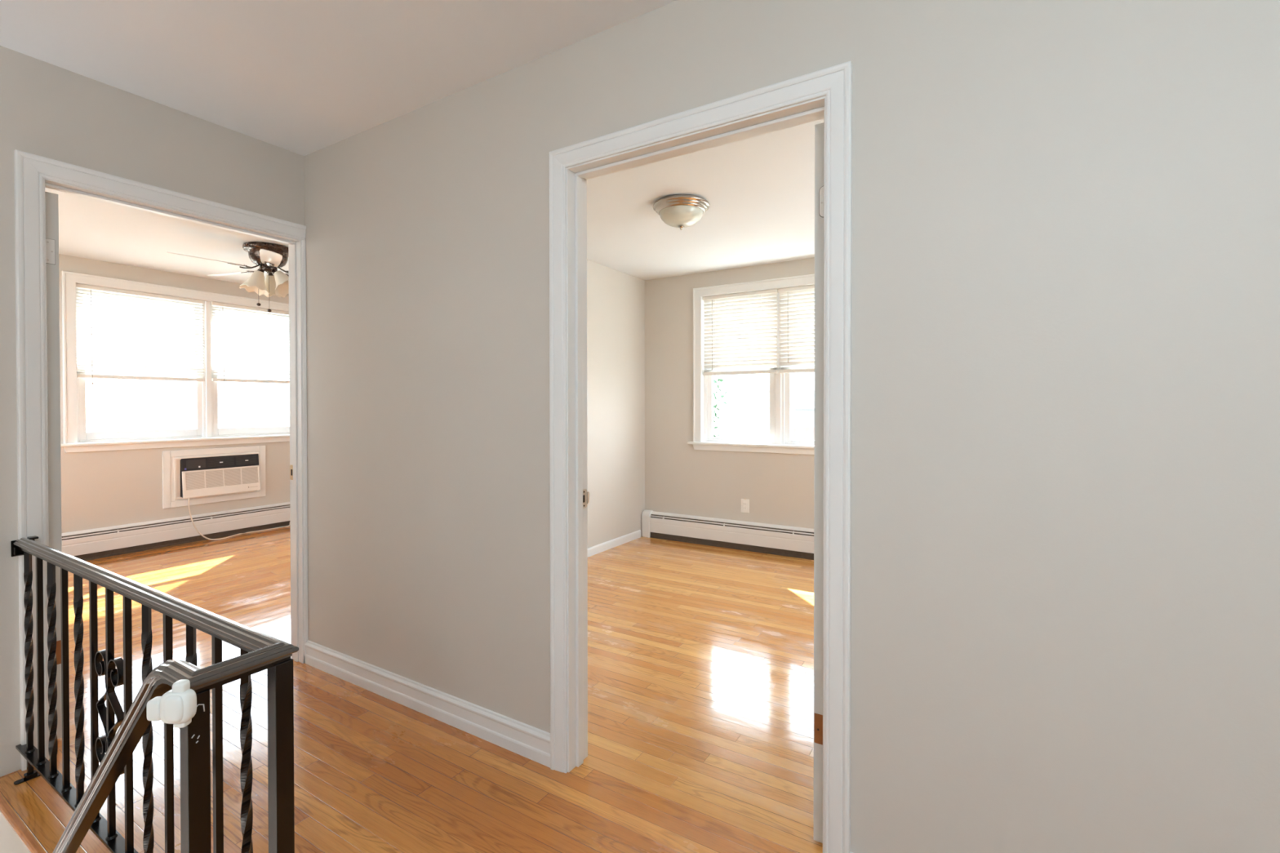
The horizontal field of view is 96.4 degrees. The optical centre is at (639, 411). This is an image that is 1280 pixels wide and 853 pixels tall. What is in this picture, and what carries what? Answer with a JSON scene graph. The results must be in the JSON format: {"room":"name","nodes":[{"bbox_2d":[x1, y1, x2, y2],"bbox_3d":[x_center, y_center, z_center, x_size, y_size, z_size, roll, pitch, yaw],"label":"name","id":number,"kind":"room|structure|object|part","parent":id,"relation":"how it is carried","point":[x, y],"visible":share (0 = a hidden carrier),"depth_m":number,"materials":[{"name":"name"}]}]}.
{"room":"upstairs hallway landing","nodes":[
{"label":"upstairs hallway landing","id":0,"kind":"room"},
{"bbox_2d":[0,812,30,852],"bbox_3d":[-1.817,2.596,0.661,1.860,2.672,1.966,0,1,31],"label":"wall","id":1,"kind":"structure","parent":0,"point":[10,842],"depth_m":1.81,"materials":[{"name":"beige paint"}]},
{"bbox_2d":[58,253,289,533],"bbox_3d":[-4.473,-0.022,4.857,0.200,2.440,4.800,0,1,31],"label":"wall","id":2,"kind":"structure","parent":0,"point":[104,488],"depth_m":4.88,"materials":[{"name":"beige paint"}]},
{"bbox_2d":[60,271,289,453],"bbox_3d":[-4.104,-0.399,5.416,0.245,1.437,2.099,0,1,31],"label":"window","id":3,"kind":"structure","parent":2,"relation":"in","point":[206,432],"depth_m":5.05,"materials":[{"name":"white paint"}]},
{"bbox_3d":[-4.377,-0.692,5.029,0.030,0.628,0.854,0,1,31],"label":"sash","id":4,"kind":"part","parent":3,"relation":"part of","materials":[{"name":"glass"}]},
{"bbox_2d":[75,283,204,384],"bbox_3d":[-4.299,-0.626,4.972,0.046,0.812,0.883,0,1,31],"label":"window blind","id":5,"kind":"object","parent":3,"relation":"attached to","point":[100,375],"visible":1,"depth_m":4.93,"materials":[{"name":"white plastic"}]},
{"bbox_3d":[-4.463,-0.644,4.720,0.029,0.710,0.002,0,1,31],"label":"ladder cord","id":6,"kind":"part","parent":5,"relation":"part of","materials":[{"name":"white fabric"}]},
{"bbox_3d":[-4.307,-1.017,4.973,0.028,0.030,0.883,0,1,31],"label":"head rail","id":7,"kind":"part","parent":5,"relation":"part of","materials":[{"name":"white plastic"}]},
{"bbox_3d":[-4.306,-0.291,4.979,0.026,0.030,0.879,0,1,31],"label":"rail","id":8,"kind":"part","parent":5,"relation":"part of","materials":[{"name":"white plastic"}]},
{"bbox_3d":[-4.306,-0.647,4.976,0.029,0.710,0.002,0,1,31],"label":"ladder cord","id":9,"kind":"part","parent":5,"relation":"part of","materials":[{"name":"white fabric"}]},
{"bbox_3d":[-4.150,-0.649,5.232,0.029,0.710,0.002,0,1,31],"label":"ladder cord","id":10,"kind":"part","parent":5,"relation":"part of","materials":[{"name":"white fabric"}]},
{"bbox_3d":[-4.345,-0.092,5.016,0.030,0.646,0.854,0,1,31],"label":"sash","id":11,"kind":"part","parent":3,"relation":"part of","materials":[{"name":"glass"}]},
{"bbox_2d":[210,302,288,387],"bbox_3d":[-3.804,-0.633,5.783,0.046,0.812,0.898,0,1,31],"label":"window blind","id":12,"kind":"object","parent":3,"relation":"attached to","point":[227,379],"visible":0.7,"depth_m":5.67,"materials":[{"name":"white plastic"}]},
{"bbox_3d":[-3.970,-0.655,5.527,0.029,0.704,0.002,0,1,31],"label":"ladder cord","id":13,"kind":"part","parent":12,"relation":"part of","materials":[{"name":"white fabric"}]},
{"bbox_3d":[-3.811,-1.024,5.784,0.028,0.030,0.898,0,1,31],"label":"head rail","id":14,"kind":"part","parent":12,"relation":"part of","materials":[{"name":"white plastic"}]},
{"bbox_3d":[-3.811,-0.304,5.790,0.026,0.030,0.894,0,1,31],"label":"rail","id":15,"kind":"part","parent":12,"relation":"part of","materials":[{"name":"white plastic"}]},
{"bbox_3d":[-3.811,-0.657,5.787,0.029,0.704,0.002,0,1,31],"label":"ladder cord","id":16,"kind":"part","parent":12,"relation":"part of","materials":[{"name":"white fabric"}]},
{"bbox_3d":[-3.887,-0.700,5.831,0.030,0.628,0.854,0,1,31],"label":"sash","id":17,"kind":"part","parent":3,"relation":"part of","materials":[{"name":"white glass"}]},
{"bbox_3d":[-3.855,-0.099,5.817,0.030,0.646,0.854,0,1,31],"label":"sash","id":18,"kind":"part","parent":3,"relation":"part of","materials":[{"name":"clear glass"}]},
{"bbox_2d":[62,502,290,560],"bbox_3d":[-4.303,1.073,4.878,0.075,0.248,4.175,0,1,31],"label":"baseboard heater","id":19,"kind":"object","parent":2,"relation":"attached to","point":[114,540],"visible":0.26,"depth_m":5.06,"materials":[{"name":"white metal"}]},
{"bbox_3d":[-4.314,1.071,4.887,0.047,0.228,4.000,0,1,31],"label":"plate","id":20,"kind":"part","parent":19,"relation":"part of","materials":[{"name":"white metal"}]},
{"bbox_2d":[162,445,290,540],"bbox_3d":[-3.802,0.767,5.803,0.326,0.845,1.701,0,1,31],"label":"air conditioner","id":21,"kind":"object","parent":2,"relation":"attached to","point":[212,475],"visible":0.89,"depth_m":5.36,"materials":[{"name":"white paint"}]},
{"bbox_3d":[-4.008,0.603,5.424,0.019,0.510,0.842,0,1,31],"label":"wall trim frame","id":22,"kind":"part","parent":21,"relation":"part of","materials":[{"name":"white paint"}]},
{"bbox_3d":[-3.960,0.662,5.432,0.034,0.244,0.639,0,1,31],"label":"panel","id":23,"kind":"part","parent":21,"relation":"part of","materials":[{"name":"white plastic"}]},
{"bbox_2d":[185,466,258,490],"bbox_3d":[-3.962,0.632,5.441,0.021,0.164,0.601,0,1,31],"label":"grille","id":24,"kind":"object","parent":21,"relation":"attached to","point":[211,478],"depth_m":5.42,"materials":[{"name":"white plastic"}]},
{"bbox_3d":[-3.680,0.982,5.818,0.089,0.414,1.549,0,1,29],"label":"power cord","id":25,"kind":"part","parent":21,"relation":"part of","materials":[{"name":"beige plastic"}]},
{"bbox_2d":[0,45,644,777],"bbox_3d":[-1.531,1.341,3.005,0.105,5.140,6.284,0,1,31],"label":"wall","id":26,"kind":"structure","parent":0,"point":[48,110],"depth_m":2.29,"materials":[{"name":"beige paint"}]},
{"bbox_2d":[13,149,307,770],"bbox_3d":[-2.244,0.164,2.583,0.928,2.103,0.959,0,1,31],"label":"door frame","id":27,"kind":"structure","parent":26,"relation":"in","point":[36,210],"depth_m":2.09,"materials":[{"name":"white paint"}]},
{"bbox_3d":[-1.698,0.297,2.789,0.030,0.072,0.002,0,1,31],"label":"strike plate","id":28,"kind":"part","parent":27,"relation":"part of","materials":[{"name":"gold metal"}]},
{"bbox_2d":[587,529,640,557],"bbox_3d":[-0.774,1.165,4.132,0.012,0.070,2.989,0,1,31],"label":"baseboard","id":29,"kind":"structure","parent":26,"relation":"attached to","point":[600,548],"depth_m":5.01,"materials":[{"name":"white paint"}]},
{"bbox_2d":[0,525,822,852],"bbox_3d":[-1.202,1.226,2.803,7.934,0.027,6.284,0,1,31],"label":"floor","id":30,"kind":"structure","parent":0,"point":[700,657],"depth_m":2.15,"materials":[{"name":"brown wood"}]},
{"bbox_2d":[0,794,44,852],"bbox_3d":[-1.402,1.239,1.426,1.760,0.028,0.015,0,1,31],"label":"nosing","id":31,"kind":"structure","parent":30,"relation":"attached to","point":[33,846],"depth_m":1.68,"materials":[{"name":"brown wood"}]},
{"bbox_2d":[10,535,298,852],"bbox_3d":[-1.405,1.102,1.430,1.745,1.355,0.253,0,1,31],"label":"stair railing","id":32,"kind":"object","parent":30,"relation":"on","point":[260,651],"depth_m":1.26,"materials":[{"name":"black metal"}]},
{"bbox_3d":[-0.744,0.464,0.907,0.068,0.071,0.032,0,1,3],"label":"gate bracket","id":33,"kind":"part","parent":32,"relation":"part of","materials":[{"name":"white plastic"}]},
{"bbox_3d":[-0.743,0.848,0.958,0.070,0.762,0.070,0,1,31],"label":"newel post","id":34,"kind":"part","parent":32,"relation":"part of","materials":[{"name":"black paint"}]},
{"bbox_3d":[-0.672,0.846,1.073,0.070,0.762,0.070,0,1,31],"label":"newel post","id":35,"kind":"part","parent":32,"relation":"part of","materials":[{"name":"black paint"}]},
{"bbox_2d":[0,0,823,284],"bbox_3d":[-1.236,-1.277,2.730,7.934,0.100,6.404,0,1,31],"label":"ceiling","id":36,"kind":"structure","parent":0,"point":[303,77],"depth_m":2.15,"materials":[{"name":"white paint"}]},
{"bbox_2d":[167,241,288,312],"bbox_3d":[-2.836,-0.995,4.306,1.155,0.488,1.140,0,1,31],"label":"ceiling fan","id":37,"kind":"object","parent":36,"relation":"hanging from","point":[268,256],"visible":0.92,"depth_m":4.25,"materials":[{"name":"brown metal"}]},
{"bbox_3d":[-3.041,-1.071,4.018,0.132,0.032,0.439,0,1,37],"label":"fan blade","id":38,"kind":"part","parent":37,"relation":"part of","materials":[{"name":"white"}]},
{"bbox_3d":[-3.170,-1.075,4.451,0.439,0.032,0.132,0,1,19],"label":"fan blade","id":39,"kind":"part","parent":37,"relation":"part of","materials":[{"name":"white"}]},
{"bbox_3d":[-2.868,-0.962,4.256,0.187,0.176,0.191,0,1,-36],"label":"lamp shade","id":40,"kind":"part","parent":37,"relation":"part of","materials":[{"name":"beige glass"}]},
{"bbox_3d":[-2.589,-1.071,4.008,0.132,0.032,0.439,0,1,-35],"label":"fan blade","id":41,"kind":"part","parent":37,"relation":"part of","materials":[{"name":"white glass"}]},
{"bbox_3d":[-2.843,-0.961,4.431,0.192,0.188,0.180,0,1,-35],"label":"lamp shade","id":42,"kind":"part","parent":37,"relation":"part of","materials":[{"name":"beige glass"}]},
{"bbox_3d":[-2.643,-0.962,4.304,0.180,0.196,0.177,0,1,-38],"label":"lamp shade","id":43,"kind":"part","parent":37,"relation":"part of","materials":[{"name":"beige glass"}]},
{"bbox_2d":[653,194,710,230],"bbox_3d":[0.245,-1.156,3.394,0.338,0.157,0.338,0,1,31],"label":"ceiling light","id":44,"kind":"object","parent":36,"relation":"attached to","point":[677,211],"visible":1,"depth_m":3.30,"materials":[{"name":"beige glass"}]},
{"bbox_3d":[0.245,-1.140,3.394,0.258,0.080,0.258,0,1,31],"label":"lamp shade","id":45,"kind":"part","parent":44,"relation":"part of","materials":[{"name":"white glass"}]},
{"bbox_2d":[644,257,814,528],"bbox_3d":[1.632,-0.026,4.625,3.805,2.440,0.200,0,1,31],"label":"wall","id":46,"kind":"structure","parent":0,"point":[680,478],"depth_m":5.22,"materials":[{"name":"beige paint"}]},
{"bbox_2d":[641,509,813,559],"bbox_3d":[1.592,1.071,4.497,3.652,0.248,0.075,0,1,31],"label":"baseboard heater","id":47,"kind":"object","parent":46,"relation":"attached to","point":[764,538],"visible":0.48,"depth_m":4.96,"materials":[{"name":"white metal"}]},
{"bbox_3d":[1.600,1.069,4.509,3.490,0.228,0.047,0,1,31],"label":"plate","id":48,"kind":"part","parent":47,"relation":"part of","materials":[{"name":"white metal"}]},
{"bbox_2d":[741,498,749,513],"bbox_3d":[0.909,0.816,4.951,0.077,0.124,0.012,0,1,31],"label":"wall outlet","id":49,"kind":"object","parent":46,"relation":"attached to","point":[744,502],"visible":1,"depth_m":4.95,"materials":[{"name":"white plastic"}]},
{"bbox_2d":[742,502,746,510],"bbox_3d":[0.907,0.818,4.949,0.035,0.068,0.006,0,1,31],"label":"receptacle","id":50,"kind":"object","parent":49,"relation":"attached to","point":[744,504],"depth_m":4.95,"materials":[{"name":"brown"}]},
{"bbox_2d":[687,274,814,454],"bbox_3d":[1.193,-0.382,4.863,1.645,1.461,0.245,0,1,31],"label":"window","id":51,"kind":"structure","parent":46,"relation":"in","point":[780,441],"depth_m":4.92,"materials":[{"name":"white paint"}]},
{"bbox_2d":[702,288,777,375],"bbox_3d":[0.864,-0.677,4.990,0.685,0.708,0.049,0,1,31],"label":"window blind","id":52,"kind":"object","parent":51,"relation":"attached to","point":[740,327],"visible":1,"depth_m":4.99,"materials":[{"name":"white plastic"}]},
{"bbox_3d":[0.680,-0.671,5.111,0.002,0.662,0.029,0,1,31],"label":"ladder cord","id":53,"kind":"part","parent":52,"relation":"part of","materials":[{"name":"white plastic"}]},
{"bbox_3d":[0.867,-1.016,4.994,0.685,0.030,0.028,0,1,31],"label":"head rail","id":54,"kind":"part","parent":52,"relation":"part of","materials":[{"name":"white plastic"}]},
{"bbox_3d":[0.868,-0.338,5.000,0.681,0.030,0.026,0,1,31],"label":"rail","id":55,"kind":"part","parent":52,"relation":"part of","materials":[{"name":"white plastic"}]},
{"bbox_3d":[0.886,-0.073,5.049,0.624,0.658,0.030,0,1,31],"label":"sash","id":56,"kind":"part","parent":51,"relation":"part of","materials":[{"name":"glass"}]},
{"bbox_2d":[778,284,814,373],"bbox_3d":[1.458,-0.674,4.627,0.687,0.708,0.049,0,1,31],"label":"window blind","id":57,"kind":"object","parent":51,"relation":"attached to","point":[797,304],"visible":0.4,"depth_m":4.73,"materials":[{"name":"white plastic"}]},
{"bbox_3d":[1.274,-0.668,4.748,0.002,0.662,0.029,0,1,31],"label":"ladder cord","id":58,"kind":"part","parent":57,"relation":"part of","materials":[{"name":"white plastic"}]},
{"bbox_3d":[1.462,-1.013,4.631,0.687,0.030,0.028,0,1,31],"label":"head rail","id":59,"kind":"part","parent":57,"relation":"part of","materials":[{"name":"white plastic"}]},
{"bbox_3d":[1.462,-0.335,4.637,0.683,0.030,0.026,0,1,31],"label":"rail","id":60,"kind":"part","parent":57,"relation":"part of","materials":[{"name":"white plastic"}]},
{"bbox_3d":[1.496,-0.070,4.676,0.626,0.658,0.030,0,1,31],"label":"sash","id":61,"kind":"part","parent":51,"relation":"part of","materials":[{"name":"glass"}]},
{"bbox_2d":[303,0,1279,852],"bbox_3d":[0.206,0.001,1.710,4.200,2.440,0.105,0,1,31],"label":"wall","id":62,"kind":"structure","parent":0,"point":[1065,623],"depth_m":1.32,"materials":[{"name":"beige paint"}]},
{"bbox_2d":[548,61,852,852],"bbox_3d":[0.350,0.169,2.083,0.977,2.097,0.928,0,1,31],"label":"door frame","id":63,"kind":"structure","parent":62,"relation":"in","point":[825,94],"depth_m":1.60,"materials":[{"name":"white paint"}]},
{"bbox_3d":[-0.191,0.304,2.000,0.004,0.066,0.041,0,1,31],"label":"strike plate","id":64,"kind":"part","parent":63,"relation":"part of","materials":[{"name":"silver metal"}]},
{"label":"outside","id":65,"kind":"structure","parent":0,"visible":0},
{"bbox_2d":[713,431,793,439],"bbox_3d":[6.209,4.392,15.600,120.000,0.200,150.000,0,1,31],"label":"ground","id":66,"kind":"structure","parent":65,"point":[723,434],"depth_m":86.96,"materials":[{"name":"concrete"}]},
{"bbox_2d":[713,375,728,437],"bbox_3d":[0.964,1.035,15.977,3.238,6.554,2.966,0,1,31],"label":"tree","id":67,"kind":"object","parent":66,"relation":"on","point":[721,380],"visible":0.02,"depth_m":15.65,"materials":[{"name":"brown plant"}]},
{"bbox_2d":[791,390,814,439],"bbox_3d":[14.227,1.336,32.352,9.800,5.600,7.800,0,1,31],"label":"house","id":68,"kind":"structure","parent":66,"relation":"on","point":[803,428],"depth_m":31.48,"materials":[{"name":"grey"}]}
]}

